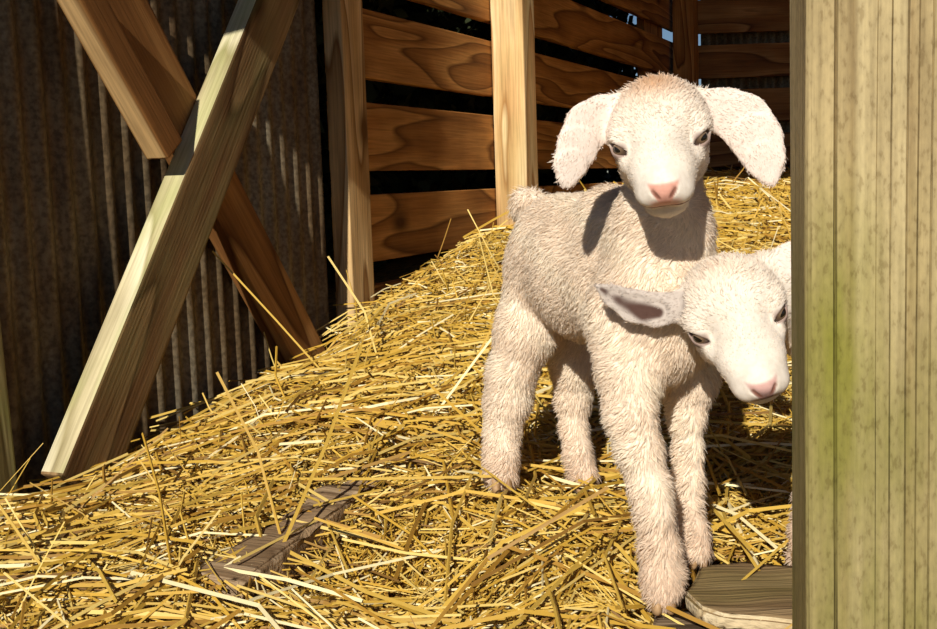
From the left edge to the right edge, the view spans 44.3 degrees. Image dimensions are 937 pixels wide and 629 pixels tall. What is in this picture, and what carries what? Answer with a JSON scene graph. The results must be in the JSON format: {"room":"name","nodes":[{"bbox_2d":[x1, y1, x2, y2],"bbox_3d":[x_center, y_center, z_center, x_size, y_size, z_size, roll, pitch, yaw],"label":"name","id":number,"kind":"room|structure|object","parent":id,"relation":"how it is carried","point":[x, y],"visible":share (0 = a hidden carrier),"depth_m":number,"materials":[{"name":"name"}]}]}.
{"room":"barn","nodes":[
{"label":"barn","id":0,"kind":"room"},
{"bbox_2d":[0,0,329,500],"bbox_3d":[-0.576,-0.440,1.565,0.012,1.550,1.434,1,7,23],"label":"wall","id":1,"kind":"structure","parent":0,"point":[78,190],"depth_m":1.67,"materials":[{"name":"metal"}]},
{"bbox_2d":[108,0,325,368],"bbox_3d":[-0.404,-0.179,1.885,0.038,0.750,0.615,1,7,23],"label":"diagonal brace","id":2,"kind":"object","parent":1,"relation":"attached to","point":[238,236],"visible":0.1,"depth_m":1.91,"materials":[{"name":"brown wood"}]},
{"bbox_2d":[47,204,789,626],"bbox_3d":[0.198,-0.067,2.812,4.800,0.472,6.800,-2,7,0],"label":"floor","id":3,"kind":"structure","parent":0,"point":[401,266],"depth_m":2.64,"materials":[{"name":"brown wood"}]},
{"bbox_2d":[0,323,18,507],"bbox_3d":[-0.668,-0.476,1.392,0.090,1.600,0.046,0,7,24],"label":"post","id":4,"kind":"object","parent":3,"relation":"on","point":[7,457],"visible":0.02,"depth_m":1.46,"materials":[{"name":"brown wood"}]},
{"bbox_2d":[322,0,374,327],"bbox_3d":[-0.244,-0.604,2.234,0.040,1.600,0.089,1,7,23],"label":"stud","id":5,"kind":"object","parent":3,"relation":"on","point":[342,19],"visible":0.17,"depth_m":2.24,"materials":[{"name":"brown wood"}]},
{"bbox_2d":[336,276,415,312],"bbox_3d":[0.323,-0.150,3.648,0.027,0.140,2.923,1,7,23],"label":"pine slat","id":6,"kind":"object","parent":5,"relation":"attached to","point":[378,287],"visible":0.06,"depth_m":2.46,"materials":[{"name":"brown wood"}]},
{"bbox_2d":[327,102,617,170],"bbox_3d":[0.310,-0.528,3.604,0.027,0.140,2.923,1,7,23],"label":"pine slat","id":7,"kind":"object","parent":5,"relation":"attached to","point":[400,138],"visible":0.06,"depth_m":2.69,"materials":[{"name":"brown wood"}]},
{"bbox_2d":[331,182,622,263],"bbox_3d":[0.317,-0.339,3.626,0.027,0.140,2.923,1,7,23],"label":"pine slat","id":8,"kind":"object","parent":5,"relation":"attached to","point":[415,223],"visible":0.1,"depth_m":2.65,"materials":[{"name":"brown wood"}]},
{"bbox_2d":[322,2,637,108],"bbox_3d":[0.304,-0.716,3.583,0.027,0.140,2.923,1,7,23],"label":"pine slat","id":9,"kind":"object","parent":5,"relation":"attached to","point":[400,51],"visible":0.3,"depth_m":2.75,"materials":[{"name":"brown wood"}]},
{"bbox_2d":[408,0,672,75],"bbox_3d":[0.298,-0.905,3.561,0.027,0.140,2.923,1,7,23],"label":"pine slat","id":10,"kind":"object","parent":5,"relation":"attached to","point":[567,23],"visible":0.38,"depth_m":3.74,"materials":[{"name":"brown wood"}]},
{"bbox_2d":[600,0,672,31],"bbox_3d":[0.291,-1.093,3.539,0.027,0.140,2.923,1,7,23],"label":"pine slat","id":11,"kind":"object","parent":5,"relation":"attached to","point":[658,13],"visible":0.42,"depth_m":4.48,"materials":[{"name":"brown wood"}]},
{"bbox_2d":[0,164,791,628],"bbox_3d":[0.770,-0.169,2.743,3.406,0.559,4.296,-2,7,0],"label":"bedding","id":12,"kind":"object","parent":3,"relation":"on","point":[157,519],"visible":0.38,"depth_m":1.25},
{"bbox_2d":[41,0,299,486],"bbox_3d":[-0.400,-0.262,1.791,0.038,0.972,0.776,1,7,23],"label":"diagonal brace","id":13,"kind":"object","parent":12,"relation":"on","point":[99,423],"visible":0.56,"depth_m":1.68,"materials":[{"name":"beige wood"}]},
{"bbox_2d":[57,0,181,158],"bbox_3d":[-0.485,-0.349,1.583,0.040,0.266,0.222,1,7,23],"label":"diagonal brace","id":14,"kind":"object","parent":13,"relation":"attached to","point":[95,24],"visible":1,"depth_m":1.58,"materials":[{"name":"brown wood"}]},
{"bbox_2d":[196,426,454,616],"bbox_3d":[-0.131,0.212,1.294,0.064,0.088,0.503,1,7,25],"label":"wooden plank","id":15,"kind":"object","parent":12,"relation":"on","point":[272,557],"visible":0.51,"depth_m":1.15,"materials":[{"name":"brown wood"}]},
{"bbox_2d":[480,71,787,618],"bbox_3d":[0.136,0.011,1.140,0.203,0.468,0.469,-4,7,-14],"label":"lamb","id":16,"kind":"object","parent":12,"relation":"on","point":[645,232],"visible":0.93,"depth_m":1.00},
{"bbox_2d":[653,610,708,628],"bbox_3d":[0.182,0.283,0.973,0.061,0.044,0.086,0,7,18],"label":"wooden board","id":17,"kind":"object","parent":12,"relation":"on","point":[658,621],"visible":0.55,"depth_m":0.98,"materials":[{"name":"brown wood"}]},
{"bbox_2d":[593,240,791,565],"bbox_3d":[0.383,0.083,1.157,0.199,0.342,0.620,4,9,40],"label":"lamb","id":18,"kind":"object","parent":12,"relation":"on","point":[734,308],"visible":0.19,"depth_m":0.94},
{"bbox_2d":[685,561,791,628],"bbox_3d":[0.320,0.243,1.023,0.272,0.019,0.150,-4,7,-17],"label":"wooden plank","id":19,"kind":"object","parent":12,"relation":"on","point":[718,596],"depth_m":0.99,"materials":[{"name":"brown wood"}]},
{"bbox_2d":[490,0,537,230],"bbox_3d":[0.116,-0.730,2.996,0.089,1.550,0.089,1,7,23],"label":"square post","id":20,"kind":"object","parent":3,"relation":"on","point":[512,21],"visible":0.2,"depth_m":2.98,"materials":[{"name":"brown wood"}]},
{"bbox_2d":[637,17,661,77],"bbox_3d":[0.739,-0.939,4.665,0.030,1.600,0.300,1,7,23],"label":"batten","id":21,"kind":"object","parent":3,"relation":"on","point":[642,24],"visible":0.02,"depth_m":4.54,"materials":[{"name":"brown wood"}]},
{"bbox_2d":[672,0,698,86],"bbox_3d":[0.904,-0.988,4.782,0.089,1.500,0.089,1,7,23],"label":"square post","id":22,"kind":"object","parent":3,"relation":"on","point":[684,12],"visible":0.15,"depth_m":4.72,"materials":[{"name":"brown wood"}]},
{"bbox_2d":[790,0,936,628],"bbox_3d":[0.243,-0.289,0.689,0.091,1.300,0.089,-1,7,10],"label":"gate post","id":23,"kind":"object","parent":3,"relation":"on","point":[863,73],"visible":1,"depth_m":0.68,"materials":[{"name":"brown wood"}]},
{"bbox_2d":[701,31,789,172],"bbox_3d":[1.790,-1.070,5.017,1.550,1.750,0.016,-2,7,0],"label":"wall","id":24,"kind":"structure","parent":0,"point":[778,36],"depth_m":5.01,"materials":[{"name":"metal"}]},
{"bbox_3d":[2.554,-0.823,2.884,0.030,1.800,4.300,-2,7,0],"label":"wall","id":25,"kind":"structure","parent":0,"visible":0},
{"bbox_2d":[698,42,789,78],"bbox_3d":[1.749,-1.107,4.927,1.530,0.140,0.028,-2,7,1],"label":"pine slat","id":26,"kind":"object","parent":25,"relation":"attached to","point":[759,59],"visible":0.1,"depth_m":4.93,"materials":[{"name":"brown wood"}]},
{"bbox_2d":[698,0,789,33],"bbox_3d":[1.743,-1.295,4.905,1.530,0.140,0.028,-2,7,1],"label":"pine slat","id":27,"kind":"object","parent":25,"relation":"attached to","point":[714,16],"visible":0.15,"depth_m":4.90,"materials":[{"name":"brown wood"}]},
{"bbox_2d":[708,132,789,167],"bbox_3d":[1.762,-0.729,4.971,1.530,0.140,0.028,-2,7,1],"label":"pine slat","id":28,"kind":"object","parent":25,"relation":"attached to","point":[720,154],"visible":0.02,"depth_m":4.97,"materials":[{"name":"brown wood"}]},
{"bbox_2d":[739,88,789,120],"bbox_3d":[1.756,-0.918,4.949,1.530,0.140,0.028,-2,7,1],"label":"pine slat","id":29,"kind":"object","parent":25,"relation":"attached to","point":[777,100],"visible":0.02,"depth_m":4.94,"materials":[{"name":"brown wood"}]},
{"label":"ground","id":30,"kind":"structure","parent":0,"visible":0},
{"bbox_2d":[400,21,570,188],"bbox_3d":[-0.094,-0.861,3.995,0.959,1.811,0.983,-2,7,0],"label":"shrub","id":31,"kind":"object","parent":30,"relation":"on","point":[542,111],"visible":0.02,"depth_m":3.84,"materials":[{"name":"green plant"}]},
{"bbox_2d":[471,19,588,185],"bbox_3d":[0.063,-0.874,4.384,0.912,1.733,0.912,-2,7,0],"label":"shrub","id":32,"kind":"object","parent":30,"relation":"on","point":[559,51],"visible":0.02,"depth_m":4.26,"materials":[{"name":"green plant"}]},
{"bbox_2d":[557,0,637,183],"bbox_3d":[0.376,-1.004,5.127,0.927,1.781,0.898,-1,7,9],"label":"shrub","id":33,"kind":"object","parent":30,"relation":"on","point":[594,175],"visible":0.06,"depth_m":4.90,"materials":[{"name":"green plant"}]}
]}

